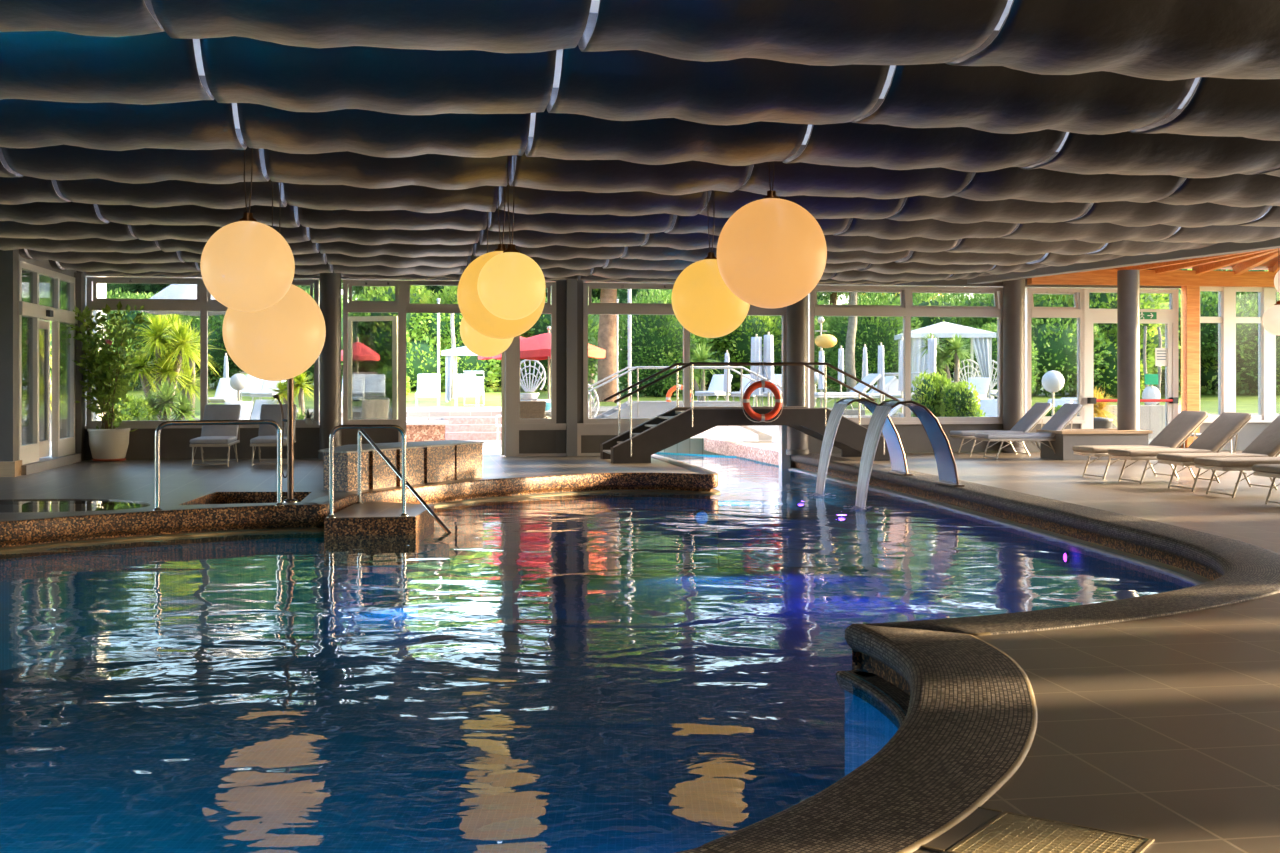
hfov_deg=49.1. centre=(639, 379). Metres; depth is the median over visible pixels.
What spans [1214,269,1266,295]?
broadleaf tree
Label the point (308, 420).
plant
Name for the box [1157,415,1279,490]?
sun lounger
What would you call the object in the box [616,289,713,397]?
bush
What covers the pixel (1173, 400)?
push bar
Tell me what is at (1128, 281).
round column
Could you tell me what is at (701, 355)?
yucca
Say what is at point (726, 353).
closed parasol
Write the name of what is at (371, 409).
planter
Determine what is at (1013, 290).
round column
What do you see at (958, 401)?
shrub
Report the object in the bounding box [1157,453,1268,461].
seat cushion
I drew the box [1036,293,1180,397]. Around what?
bush
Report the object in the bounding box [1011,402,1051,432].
backrest
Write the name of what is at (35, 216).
canopy
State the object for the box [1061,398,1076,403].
lounger
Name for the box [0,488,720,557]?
gutter lip
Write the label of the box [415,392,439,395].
seat cushion
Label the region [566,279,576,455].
trim
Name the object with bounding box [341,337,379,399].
parasol
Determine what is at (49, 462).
trim
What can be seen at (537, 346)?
parasol
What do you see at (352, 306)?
window
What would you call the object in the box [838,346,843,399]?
closed parasol
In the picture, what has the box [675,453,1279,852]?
pool coping
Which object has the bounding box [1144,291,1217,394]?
bush
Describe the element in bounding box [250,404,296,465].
sun lounger
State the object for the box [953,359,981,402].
chair
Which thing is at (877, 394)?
seat cushion
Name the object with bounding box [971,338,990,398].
curtain
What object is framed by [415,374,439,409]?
lounger
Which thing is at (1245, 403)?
ground
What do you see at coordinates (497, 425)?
garden chair
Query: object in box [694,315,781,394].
bush
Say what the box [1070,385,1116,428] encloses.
spiky grass
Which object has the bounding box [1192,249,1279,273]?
rafter
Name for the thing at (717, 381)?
cushion
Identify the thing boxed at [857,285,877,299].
pine tree
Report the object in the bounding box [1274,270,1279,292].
globe lamp
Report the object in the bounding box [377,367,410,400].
shrub
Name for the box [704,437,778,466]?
channel edge
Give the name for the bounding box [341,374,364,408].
lounger
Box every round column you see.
[318,271,340,458]
[786,295,808,454]
[1002,279,1025,452]
[1117,270,1139,429]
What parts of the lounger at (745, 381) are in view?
frame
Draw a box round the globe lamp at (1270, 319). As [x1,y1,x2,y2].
[1262,248,1279,334]
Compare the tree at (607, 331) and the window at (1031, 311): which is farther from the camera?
the tree at (607, 331)
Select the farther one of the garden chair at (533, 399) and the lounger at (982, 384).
the lounger at (982, 384)
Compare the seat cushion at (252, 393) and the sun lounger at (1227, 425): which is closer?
the sun lounger at (1227, 425)
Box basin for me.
[0,499,150,512]
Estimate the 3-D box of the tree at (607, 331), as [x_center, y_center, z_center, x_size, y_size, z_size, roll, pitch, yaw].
[-0.857,-2.408,44.032,5.805,6.754,3.526,0,0,-9]
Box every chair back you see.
[201,404,240,436]
[258,404,296,435]
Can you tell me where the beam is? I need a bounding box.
[967,237,1279,283]
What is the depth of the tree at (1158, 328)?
40.96 m
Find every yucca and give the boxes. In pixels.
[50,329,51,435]
[121,314,214,419]
[135,379,199,420]
[146,314,226,417]
[266,371,313,418]
[679,342,721,400]
[914,332,948,375]
[936,333,981,386]
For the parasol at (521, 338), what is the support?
on the ground at (1245, 403)
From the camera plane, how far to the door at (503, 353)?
25.69 m
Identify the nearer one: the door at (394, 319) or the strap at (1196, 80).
the strap at (1196, 80)
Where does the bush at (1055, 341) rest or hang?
on the ground at (1245, 403)
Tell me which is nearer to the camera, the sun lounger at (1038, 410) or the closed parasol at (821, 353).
the sun lounger at (1038, 410)
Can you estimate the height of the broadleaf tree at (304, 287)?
9.542 m
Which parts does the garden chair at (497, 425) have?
leg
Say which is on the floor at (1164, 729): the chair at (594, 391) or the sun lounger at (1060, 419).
the sun lounger at (1060, 419)
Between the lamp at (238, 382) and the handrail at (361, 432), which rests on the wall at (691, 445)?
the lamp at (238, 382)
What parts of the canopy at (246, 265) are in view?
cord, lamp shade, cord, cord, pendant globe lamp, lamp shade, cord, canvas canopy, cord, pendant globe lamp, lamp shade, cord, cord, pendant globe lamp, lamp shade, cord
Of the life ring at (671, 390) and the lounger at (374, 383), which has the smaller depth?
the life ring at (671, 390)
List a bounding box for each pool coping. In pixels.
[0,455,717,546]
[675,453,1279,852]
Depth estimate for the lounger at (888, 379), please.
38.97 m
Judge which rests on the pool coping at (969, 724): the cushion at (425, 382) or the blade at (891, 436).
the blade at (891, 436)
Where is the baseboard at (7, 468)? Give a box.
[0,460,21,476]
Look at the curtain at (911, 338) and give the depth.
43.15 m
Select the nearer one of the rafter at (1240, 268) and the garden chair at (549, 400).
the rafter at (1240, 268)
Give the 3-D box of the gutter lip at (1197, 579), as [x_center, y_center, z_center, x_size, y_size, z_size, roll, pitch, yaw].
[3.902,1.711,18.810,0.557,0.098,15.746,0,0,-6]
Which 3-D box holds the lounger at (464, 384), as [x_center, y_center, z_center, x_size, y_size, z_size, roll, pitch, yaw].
[-4.605,0.307,37.094,0.612,0.939,1.876,0,0,-10]
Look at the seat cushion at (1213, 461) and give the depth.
16.66 m
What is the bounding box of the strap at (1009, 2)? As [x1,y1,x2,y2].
[994,0,1012,30]
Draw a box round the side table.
[1182,433,1234,466]
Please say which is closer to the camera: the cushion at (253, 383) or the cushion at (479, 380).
the cushion at (253, 383)
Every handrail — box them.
[153,419,283,509]
[327,424,408,517]
[355,429,450,532]
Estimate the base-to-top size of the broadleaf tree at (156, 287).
9.127 m
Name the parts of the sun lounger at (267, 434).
leg, frame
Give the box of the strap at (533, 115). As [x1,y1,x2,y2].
[529,113,535,136]
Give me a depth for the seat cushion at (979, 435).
24.63 m
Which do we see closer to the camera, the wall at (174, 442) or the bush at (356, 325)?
the wall at (174, 442)
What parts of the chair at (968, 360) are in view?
backrest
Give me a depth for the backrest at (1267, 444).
18.05 m
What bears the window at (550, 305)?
in the wall at (174, 442)
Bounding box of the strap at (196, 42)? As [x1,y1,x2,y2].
[193,39,204,75]
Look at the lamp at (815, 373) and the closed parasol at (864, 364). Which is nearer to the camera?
the closed parasol at (864, 364)
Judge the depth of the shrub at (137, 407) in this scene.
28.94 m
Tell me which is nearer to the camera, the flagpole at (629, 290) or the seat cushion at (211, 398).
the seat cushion at (211, 398)
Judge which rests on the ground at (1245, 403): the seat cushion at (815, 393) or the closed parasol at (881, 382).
the closed parasol at (881, 382)
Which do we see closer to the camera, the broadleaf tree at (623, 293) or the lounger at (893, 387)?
the lounger at (893, 387)
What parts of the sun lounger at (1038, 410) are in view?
frame, frame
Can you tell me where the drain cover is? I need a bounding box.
[947,811,1153,852]
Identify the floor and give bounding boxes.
[0,450,1279,852]
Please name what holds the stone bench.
on the ground at (489, 448)
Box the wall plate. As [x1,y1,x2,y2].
[1027,269,1275,286]
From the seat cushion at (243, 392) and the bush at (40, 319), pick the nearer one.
the seat cushion at (243, 392)
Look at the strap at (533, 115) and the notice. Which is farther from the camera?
the notice
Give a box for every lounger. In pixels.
[189,404,240,466]
[208,378,241,403]
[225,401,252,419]
[240,374,262,400]
[250,380,285,408]
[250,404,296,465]
[251,400,280,419]
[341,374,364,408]
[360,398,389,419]
[364,374,384,399]
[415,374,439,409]
[453,374,479,409]
[463,371,484,404]
[695,374,732,400]
[731,374,760,406]
[755,374,781,406]
[814,374,881,409]
[834,376,896,403]
[866,372,930,402]
[882,373,900,401]
[888,398,902,416]
[949,402,1053,455]
[968,378,989,399]
[974,403,1083,459]
[980,399,996,416]
[1047,399,1071,407]
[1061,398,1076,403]
[1072,411,1209,479]
[1108,412,1252,483]
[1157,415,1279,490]
[1194,457,1279,497]
[1252,464,1279,503]
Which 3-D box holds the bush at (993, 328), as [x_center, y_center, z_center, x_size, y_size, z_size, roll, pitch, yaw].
[11.763,-0.476,45.996,2.590,2.972,2.646,0,0,-6]
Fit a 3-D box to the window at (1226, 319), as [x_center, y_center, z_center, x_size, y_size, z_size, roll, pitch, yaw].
[13.228,-0.530,28.240,4.454,2.660,0.200,0,0,-9]
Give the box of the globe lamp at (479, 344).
[460,212,513,356]
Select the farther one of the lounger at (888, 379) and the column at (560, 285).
the lounger at (888, 379)
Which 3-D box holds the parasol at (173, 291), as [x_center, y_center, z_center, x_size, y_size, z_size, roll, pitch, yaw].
[-9.021,-0.535,29.000,2.500,3.870,2.500,0,0,0]
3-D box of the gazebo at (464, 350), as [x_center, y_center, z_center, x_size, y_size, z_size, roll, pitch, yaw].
[-4.930,-0.220,43.998,2.296,1.894,2.296,0,0,0]
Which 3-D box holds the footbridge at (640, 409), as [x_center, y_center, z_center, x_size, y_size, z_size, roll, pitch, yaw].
[0.998,0.549,31.628,5.125,1.702,1.368,0,0,-9]
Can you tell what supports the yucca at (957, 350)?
on the ground at (1245, 403)
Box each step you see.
[445,416,500,423]
[445,424,500,432]
[445,432,500,439]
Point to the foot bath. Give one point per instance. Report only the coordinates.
(216, 497)
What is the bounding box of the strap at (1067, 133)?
[1056,132,1068,151]
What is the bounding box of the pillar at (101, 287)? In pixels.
[93,283,106,420]
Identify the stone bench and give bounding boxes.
[406,421,447,441]
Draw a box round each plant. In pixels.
[50,301,150,461]
[300,408,319,424]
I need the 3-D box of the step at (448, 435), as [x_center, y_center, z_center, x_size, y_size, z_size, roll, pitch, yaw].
[-3.975,1.325,33.551,1.375,0.190,1.500,0,0,-9]
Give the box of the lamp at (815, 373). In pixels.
[814,372,817,405]
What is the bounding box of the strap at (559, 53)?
[553,49,562,87]
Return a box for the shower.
[273,377,297,502]
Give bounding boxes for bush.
[40,319,134,381]
[107,287,188,389]
[148,315,243,387]
[219,289,373,388]
[319,292,372,385]
[353,285,450,391]
[408,286,526,391]
[520,296,594,390]
[541,297,618,387]
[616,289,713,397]
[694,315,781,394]
[708,297,834,373]
[814,303,848,389]
[822,292,922,392]
[843,292,952,379]
[911,293,1049,383]
[959,321,1039,400]
[962,294,1111,396]
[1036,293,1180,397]
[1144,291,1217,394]
[1160,269,1241,394]
[1200,292,1279,394]
[1236,270,1279,394]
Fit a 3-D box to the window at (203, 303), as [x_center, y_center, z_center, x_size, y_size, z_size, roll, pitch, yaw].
[-7.707,-0.500,24.781,3.957,2.600,0.166,0,0,-9]
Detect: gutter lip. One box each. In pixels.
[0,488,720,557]
[788,468,1211,587]
[836,670,909,728]
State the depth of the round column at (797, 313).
26.14 m
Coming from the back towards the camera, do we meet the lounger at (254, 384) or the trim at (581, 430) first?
the lounger at (254, 384)
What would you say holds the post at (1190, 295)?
on the floor at (1164, 729)
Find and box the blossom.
[858,292,943,303]
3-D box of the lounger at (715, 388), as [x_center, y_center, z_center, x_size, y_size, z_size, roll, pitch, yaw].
[2.144,0.307,40.353,0.612,0.939,1.876,0,0,20]
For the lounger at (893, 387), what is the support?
on the ground at (1245, 403)
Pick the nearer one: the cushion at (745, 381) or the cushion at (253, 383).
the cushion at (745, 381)
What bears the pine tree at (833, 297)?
on the ground at (1245, 403)
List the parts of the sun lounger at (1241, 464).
leg, frame, leg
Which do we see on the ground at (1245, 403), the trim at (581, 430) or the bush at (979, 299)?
the bush at (979, 299)
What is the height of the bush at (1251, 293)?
5.718 m
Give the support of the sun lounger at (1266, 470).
on the floor at (1164, 729)
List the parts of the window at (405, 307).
frame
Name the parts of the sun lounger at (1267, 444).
leg, frame, leg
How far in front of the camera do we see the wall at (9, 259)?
20.28 m
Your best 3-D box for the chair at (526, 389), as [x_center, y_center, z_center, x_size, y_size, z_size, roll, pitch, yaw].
[-3.012,0.089,38.044,0.897,1.361,0.648,0,0,0]
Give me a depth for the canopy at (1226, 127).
13.23 m
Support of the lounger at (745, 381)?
on the ground at (410, 411)
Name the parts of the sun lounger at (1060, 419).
leg, frame, frame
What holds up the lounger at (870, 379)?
on the ground at (410, 411)
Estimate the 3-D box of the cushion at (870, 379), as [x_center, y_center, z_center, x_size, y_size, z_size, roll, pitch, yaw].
[5.776,0.111,36.006,0.637,0.548,0.600,0,0,-20]
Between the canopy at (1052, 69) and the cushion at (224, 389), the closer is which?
the canopy at (1052, 69)
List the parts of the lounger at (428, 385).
frame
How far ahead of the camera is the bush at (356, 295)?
59.90 m
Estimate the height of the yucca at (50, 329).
2.739 m
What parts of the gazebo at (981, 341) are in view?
post, post, post, post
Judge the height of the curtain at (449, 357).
1.468 m
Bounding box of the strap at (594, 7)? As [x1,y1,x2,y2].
[589,0,599,12]
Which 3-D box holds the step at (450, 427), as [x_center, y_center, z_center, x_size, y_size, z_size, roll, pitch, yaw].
[-4.004,1.155,33.724,1.375,0.190,1.150,0,0,-9]
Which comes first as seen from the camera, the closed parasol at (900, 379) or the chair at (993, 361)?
the closed parasol at (900, 379)
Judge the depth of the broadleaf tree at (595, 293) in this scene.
69.22 m
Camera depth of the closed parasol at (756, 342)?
35.89 m
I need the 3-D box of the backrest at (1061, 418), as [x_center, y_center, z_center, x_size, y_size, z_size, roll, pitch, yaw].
[7.488,0.720,25.009,0.595,0.595,0.600,0,0,-9]
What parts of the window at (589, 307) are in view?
transom sash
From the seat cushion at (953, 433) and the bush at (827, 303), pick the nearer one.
the seat cushion at (953, 433)
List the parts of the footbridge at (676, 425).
rail post, rail post, rail post, rail post, rail, rail, rail post, rail post, rail post, rail post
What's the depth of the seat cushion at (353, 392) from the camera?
37.00 m
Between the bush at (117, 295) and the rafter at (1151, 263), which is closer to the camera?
the rafter at (1151, 263)
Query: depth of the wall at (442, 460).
18.62 m
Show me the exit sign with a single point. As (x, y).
(1143, 315)
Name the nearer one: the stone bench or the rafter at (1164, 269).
the rafter at (1164, 269)
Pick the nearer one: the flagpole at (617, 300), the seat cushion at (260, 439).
the seat cushion at (260, 439)
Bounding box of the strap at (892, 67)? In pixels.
[879,65,895,98]
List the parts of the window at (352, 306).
transom sash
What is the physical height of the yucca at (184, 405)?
1.585 m
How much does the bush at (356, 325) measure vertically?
4.500 m
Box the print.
[1157,350,1165,359]
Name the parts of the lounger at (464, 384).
frame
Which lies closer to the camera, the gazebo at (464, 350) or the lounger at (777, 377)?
the lounger at (777, 377)
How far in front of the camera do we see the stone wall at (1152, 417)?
33.98 m
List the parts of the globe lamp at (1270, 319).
lamp shade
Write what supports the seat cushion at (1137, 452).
on the sun lounger at (1227, 425)
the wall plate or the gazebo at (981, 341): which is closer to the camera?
the wall plate
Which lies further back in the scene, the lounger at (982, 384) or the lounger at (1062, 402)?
the lounger at (982, 384)
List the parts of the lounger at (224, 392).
frame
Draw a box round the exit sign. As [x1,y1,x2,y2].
[1140,312,1156,319]
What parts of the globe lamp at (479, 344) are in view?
lamp shade, cord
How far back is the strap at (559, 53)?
8.82 m
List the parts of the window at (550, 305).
transom sash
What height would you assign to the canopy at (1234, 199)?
0.857 m
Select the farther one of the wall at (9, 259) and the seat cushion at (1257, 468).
the wall at (9, 259)
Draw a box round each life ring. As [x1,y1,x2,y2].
[666,385,690,401]
[742,362,782,421]
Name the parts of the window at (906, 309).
transom sash, transom sash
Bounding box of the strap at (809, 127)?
[801,124,811,144]
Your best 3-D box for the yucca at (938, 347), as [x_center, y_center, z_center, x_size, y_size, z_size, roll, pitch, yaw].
[7.738,-0.135,37.002,0.982,2.299,0.896,0,0,-35]
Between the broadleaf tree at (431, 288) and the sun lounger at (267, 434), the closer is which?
the sun lounger at (267, 434)
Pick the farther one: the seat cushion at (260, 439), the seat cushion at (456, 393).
the seat cushion at (456, 393)
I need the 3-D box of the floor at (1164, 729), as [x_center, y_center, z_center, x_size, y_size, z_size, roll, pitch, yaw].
[1.031,1.400,9.691,31.200,0.001,32.785,0,0,-9]
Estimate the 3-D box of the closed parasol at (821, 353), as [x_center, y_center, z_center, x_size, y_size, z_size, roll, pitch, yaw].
[4.667,0.044,36.000,0.440,1.739,0.440,0,0,0]
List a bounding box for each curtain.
[447,355,452,399]
[900,338,911,399]
[914,338,938,380]
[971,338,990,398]
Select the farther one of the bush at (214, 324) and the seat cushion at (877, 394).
the bush at (214, 324)
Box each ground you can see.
[50,436,1153,456]
[110,373,1279,416]
[251,406,864,417]
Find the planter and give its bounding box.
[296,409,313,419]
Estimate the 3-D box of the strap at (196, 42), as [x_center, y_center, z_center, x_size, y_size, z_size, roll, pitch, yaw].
[-2.653,-2.164,8.374,0.050,0.581,0.497,0,0,-9]
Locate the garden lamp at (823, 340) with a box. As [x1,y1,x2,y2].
[815,317,836,407]
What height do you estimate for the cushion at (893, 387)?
0.488 m
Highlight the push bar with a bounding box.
[1087,397,1178,403]
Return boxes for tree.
[107,283,152,298]
[135,277,170,298]
[295,279,342,292]
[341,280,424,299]
[388,280,457,298]
[450,313,454,397]
[545,289,618,382]
[593,282,616,401]
[617,289,672,329]
[817,285,870,398]
[817,292,857,304]
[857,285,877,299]
[1143,326,1147,404]
[1156,327,1161,404]
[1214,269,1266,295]
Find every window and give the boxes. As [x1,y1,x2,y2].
[86,277,318,425]
[343,280,398,424]
[398,280,460,441]
[516,282,555,423]
[583,282,786,422]
[808,285,1002,421]
[1025,287,1083,420]
[1200,286,1278,419]
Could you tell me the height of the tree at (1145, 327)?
2.608 m
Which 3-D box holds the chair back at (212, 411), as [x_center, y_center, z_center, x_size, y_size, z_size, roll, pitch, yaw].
[-7.168,0.720,23.953,0.600,0.595,0.595,0,0,-9]
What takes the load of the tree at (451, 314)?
on the ground at (1245, 403)
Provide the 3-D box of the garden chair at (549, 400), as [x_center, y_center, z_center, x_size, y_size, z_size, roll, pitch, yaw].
[-1.847,0.912,30.234,0.579,0.977,0.580,0,0,44]
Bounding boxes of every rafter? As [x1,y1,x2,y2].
[1077,263,1151,272]
[1114,250,1260,269]
[1151,248,1279,273]
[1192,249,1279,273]
[1232,251,1279,274]
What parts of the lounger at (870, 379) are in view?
frame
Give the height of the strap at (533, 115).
0.581 m
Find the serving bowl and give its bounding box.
[545,402,550,410]
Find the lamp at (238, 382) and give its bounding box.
[230,374,246,400]
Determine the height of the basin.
0.060 m
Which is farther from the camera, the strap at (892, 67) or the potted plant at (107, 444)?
the potted plant at (107, 444)
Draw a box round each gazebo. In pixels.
[441,346,475,401]
[894,322,995,399]
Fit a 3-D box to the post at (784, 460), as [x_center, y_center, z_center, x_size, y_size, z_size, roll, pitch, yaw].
[2.740,1.400,26.513,0.170,1.200,0.220,0,0,-9]
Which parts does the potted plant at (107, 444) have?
pot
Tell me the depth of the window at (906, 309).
26.85 m
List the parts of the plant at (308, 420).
pot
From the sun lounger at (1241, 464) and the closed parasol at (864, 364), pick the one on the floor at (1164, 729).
the sun lounger at (1241, 464)
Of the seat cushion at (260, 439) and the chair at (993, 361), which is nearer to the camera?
the seat cushion at (260, 439)
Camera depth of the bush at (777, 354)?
51.11 m
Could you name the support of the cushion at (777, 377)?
on the lounger at (777, 377)
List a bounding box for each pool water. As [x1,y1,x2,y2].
[0,452,1192,852]
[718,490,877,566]
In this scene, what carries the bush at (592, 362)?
on the ground at (1245, 403)
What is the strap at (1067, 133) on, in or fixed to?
attached to the canopy at (1226, 127)
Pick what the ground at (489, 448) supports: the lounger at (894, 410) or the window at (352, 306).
the lounger at (894, 410)
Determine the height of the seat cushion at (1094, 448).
0.091 m
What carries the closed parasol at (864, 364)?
on the ground at (1245, 403)
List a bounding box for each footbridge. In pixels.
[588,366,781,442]
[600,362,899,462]
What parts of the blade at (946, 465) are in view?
steel blade, foot plate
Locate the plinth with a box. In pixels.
[1036,429,1152,459]
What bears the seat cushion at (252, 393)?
on the lounger at (266, 384)
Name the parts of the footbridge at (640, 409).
rail post, rail, rail, rail post, rail post, rail post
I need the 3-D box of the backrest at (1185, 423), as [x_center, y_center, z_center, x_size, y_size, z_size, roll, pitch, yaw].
[7.766,0.733,20.241,0.621,0.568,0.600,0,0,-11]
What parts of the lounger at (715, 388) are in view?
frame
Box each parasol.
[142,284,225,315]
[223,353,228,377]
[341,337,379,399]
[478,336,550,359]
[492,326,605,399]
[723,350,730,400]
[750,334,762,406]
[763,332,773,406]
[818,348,823,407]
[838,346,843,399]
[862,344,867,409]
[877,342,884,402]
[894,337,902,414]
[928,335,935,372]
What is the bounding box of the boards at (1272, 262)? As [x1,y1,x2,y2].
[1185,255,1279,269]
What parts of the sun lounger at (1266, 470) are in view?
frame, leg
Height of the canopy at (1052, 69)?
0.855 m
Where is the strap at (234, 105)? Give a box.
[232,103,239,128]
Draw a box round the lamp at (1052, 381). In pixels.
[1042,371,1063,415]
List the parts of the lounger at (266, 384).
frame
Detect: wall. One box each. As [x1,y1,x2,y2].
[0,249,18,461]
[19,249,75,276]
[50,413,1279,455]
[74,272,85,460]
[83,269,1271,467]
[318,440,483,491]
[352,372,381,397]
[1076,405,1180,437]
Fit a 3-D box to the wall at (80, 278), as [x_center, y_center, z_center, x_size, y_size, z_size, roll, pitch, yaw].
[-9.719,-0.225,24.263,0.148,3.250,0.350,0,0,-9]
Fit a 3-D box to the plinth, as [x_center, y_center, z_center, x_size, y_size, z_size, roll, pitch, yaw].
[8.088,1.145,24.956,1.699,0.510,1.000,0,0,-9]
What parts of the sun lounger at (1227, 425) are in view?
leg, frame, leg, frame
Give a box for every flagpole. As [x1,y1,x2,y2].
[435,298,442,407]
[615,299,618,406]
[628,289,630,400]
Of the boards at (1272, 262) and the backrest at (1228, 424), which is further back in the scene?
the boards at (1272, 262)
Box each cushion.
[190,436,236,443]
[208,397,236,400]
[214,378,240,396]
[240,391,260,394]
[242,374,262,390]
[250,392,277,394]
[250,436,286,443]
[261,380,285,391]
[341,391,363,394]
[342,374,364,391]
[365,374,384,390]
[365,391,384,393]
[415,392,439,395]
[417,374,439,392]
[453,374,476,392]
[454,392,479,394]
[476,377,483,390]
[695,391,725,393]
[708,374,732,390]
[731,391,744,394]
[740,374,749,390]
[774,374,781,390]
[814,392,857,395]
[850,374,880,392]
[866,393,897,396]
[868,376,895,393]
[882,379,900,393]
[882,394,900,396]
[949,430,1023,435]
[974,433,1054,438]
[1072,445,1169,452]
[1108,448,1212,456]
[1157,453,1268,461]
[1194,457,1279,466]
[1252,464,1279,473]
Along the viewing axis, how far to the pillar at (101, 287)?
28.18 m
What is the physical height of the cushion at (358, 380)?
0.548 m
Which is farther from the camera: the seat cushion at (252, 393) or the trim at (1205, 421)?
the seat cushion at (252, 393)
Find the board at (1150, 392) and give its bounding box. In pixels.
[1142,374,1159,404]
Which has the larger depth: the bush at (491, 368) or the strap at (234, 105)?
the bush at (491, 368)
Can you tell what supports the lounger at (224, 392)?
on the ground at (1245, 403)
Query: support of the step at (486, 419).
on the step at (450, 427)
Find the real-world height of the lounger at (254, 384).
0.939 m
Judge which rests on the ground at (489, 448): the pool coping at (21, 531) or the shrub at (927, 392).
the shrub at (927, 392)
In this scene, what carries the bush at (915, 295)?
on the ground at (1245, 403)
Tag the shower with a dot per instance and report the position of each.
(290, 382)
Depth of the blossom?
55.19 m
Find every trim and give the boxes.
[21,453,80,474]
[85,420,1273,428]
[505,337,515,456]
[516,426,635,455]
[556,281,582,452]
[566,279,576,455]
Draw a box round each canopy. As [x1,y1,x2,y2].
[0,0,332,278]
[0,147,200,276]
[19,249,82,272]
[151,0,591,380]
[580,0,1279,282]
[818,168,1279,285]
[820,77,1279,279]
[914,206,1279,281]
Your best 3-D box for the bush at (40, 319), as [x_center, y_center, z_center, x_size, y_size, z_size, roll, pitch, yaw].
[-21.291,-1.182,50.096,5.906,4.125,5.287,0,0,11]
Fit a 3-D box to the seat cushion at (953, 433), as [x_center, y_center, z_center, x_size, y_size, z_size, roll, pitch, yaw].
[6.456,0.984,26.024,1.260,0.091,0.600,0,0,-9]
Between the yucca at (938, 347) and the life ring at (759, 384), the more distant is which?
the yucca at (938, 347)
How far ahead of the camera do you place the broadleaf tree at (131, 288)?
63.31 m
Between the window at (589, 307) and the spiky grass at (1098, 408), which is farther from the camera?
the spiky grass at (1098, 408)
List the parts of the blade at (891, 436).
steel blade, foot plate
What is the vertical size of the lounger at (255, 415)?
0.939 m
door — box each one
[19,261,77,464]
[348,316,397,419]
[501,351,504,454]
[1081,288,1178,428]
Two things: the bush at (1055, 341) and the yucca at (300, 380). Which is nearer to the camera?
the yucca at (300, 380)
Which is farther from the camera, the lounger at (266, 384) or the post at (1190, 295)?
the lounger at (266, 384)
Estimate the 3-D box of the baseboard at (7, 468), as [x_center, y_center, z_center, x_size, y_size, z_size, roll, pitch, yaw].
[-12.767,1.290,19.841,7.490,0.220,0.440,0,0,-9]
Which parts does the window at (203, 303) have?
transom sash, transom sash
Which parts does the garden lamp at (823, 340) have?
lamp shade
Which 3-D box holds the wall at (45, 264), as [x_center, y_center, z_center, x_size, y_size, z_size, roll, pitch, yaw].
[-9.588,-2.130,22.496,0.230,0.740,3.880,0,0,-9]
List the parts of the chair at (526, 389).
seat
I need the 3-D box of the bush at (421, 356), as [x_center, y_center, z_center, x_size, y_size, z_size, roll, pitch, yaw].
[-8.881,-1.571,56.074,4.734,5.294,5.873,0,0,20]
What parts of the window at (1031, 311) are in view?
transom sash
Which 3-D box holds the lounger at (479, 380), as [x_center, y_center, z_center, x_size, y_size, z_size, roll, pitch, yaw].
[-4.965,0.250,41.841,0.624,1.053,1.956,0,0,-7]
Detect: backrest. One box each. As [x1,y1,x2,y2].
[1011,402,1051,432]
[1038,403,1081,435]
[1148,411,1207,447]
[1188,412,1250,452]
[1242,415,1279,456]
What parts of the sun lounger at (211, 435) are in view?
leg, frame, leg, leg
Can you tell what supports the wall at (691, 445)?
on the ground at (489, 448)
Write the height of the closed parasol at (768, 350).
2.146 m
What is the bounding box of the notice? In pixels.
[1155,348,1166,365]
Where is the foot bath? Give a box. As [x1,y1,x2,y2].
[179,492,310,504]
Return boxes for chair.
[496,400,532,445]
[520,359,545,397]
[520,398,538,400]
[520,401,547,418]
[536,399,550,418]
[588,384,598,416]
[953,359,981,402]
[975,360,996,398]
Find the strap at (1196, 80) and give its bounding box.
[1177,77,1199,108]
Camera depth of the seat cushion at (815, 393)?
35.43 m
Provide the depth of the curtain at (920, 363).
40.95 m
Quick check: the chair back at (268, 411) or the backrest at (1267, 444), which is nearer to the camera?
the backrest at (1267, 444)
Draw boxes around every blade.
[805,398,912,496]
[843,400,964,509]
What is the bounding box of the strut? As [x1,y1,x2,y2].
[1268,259,1279,272]
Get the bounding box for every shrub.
[107,394,155,420]
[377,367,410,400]
[911,370,952,416]
[937,380,985,416]
[1045,405,1061,415]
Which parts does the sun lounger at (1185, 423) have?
leg, frame, leg, frame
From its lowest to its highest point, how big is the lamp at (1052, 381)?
1.627 m
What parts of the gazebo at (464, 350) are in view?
post, post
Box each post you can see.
[779,426,790,468]
[1181,286,1199,447]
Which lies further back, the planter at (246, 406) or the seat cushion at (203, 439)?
the planter at (246, 406)
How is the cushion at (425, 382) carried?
on the lounger at (428, 385)
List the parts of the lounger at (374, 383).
frame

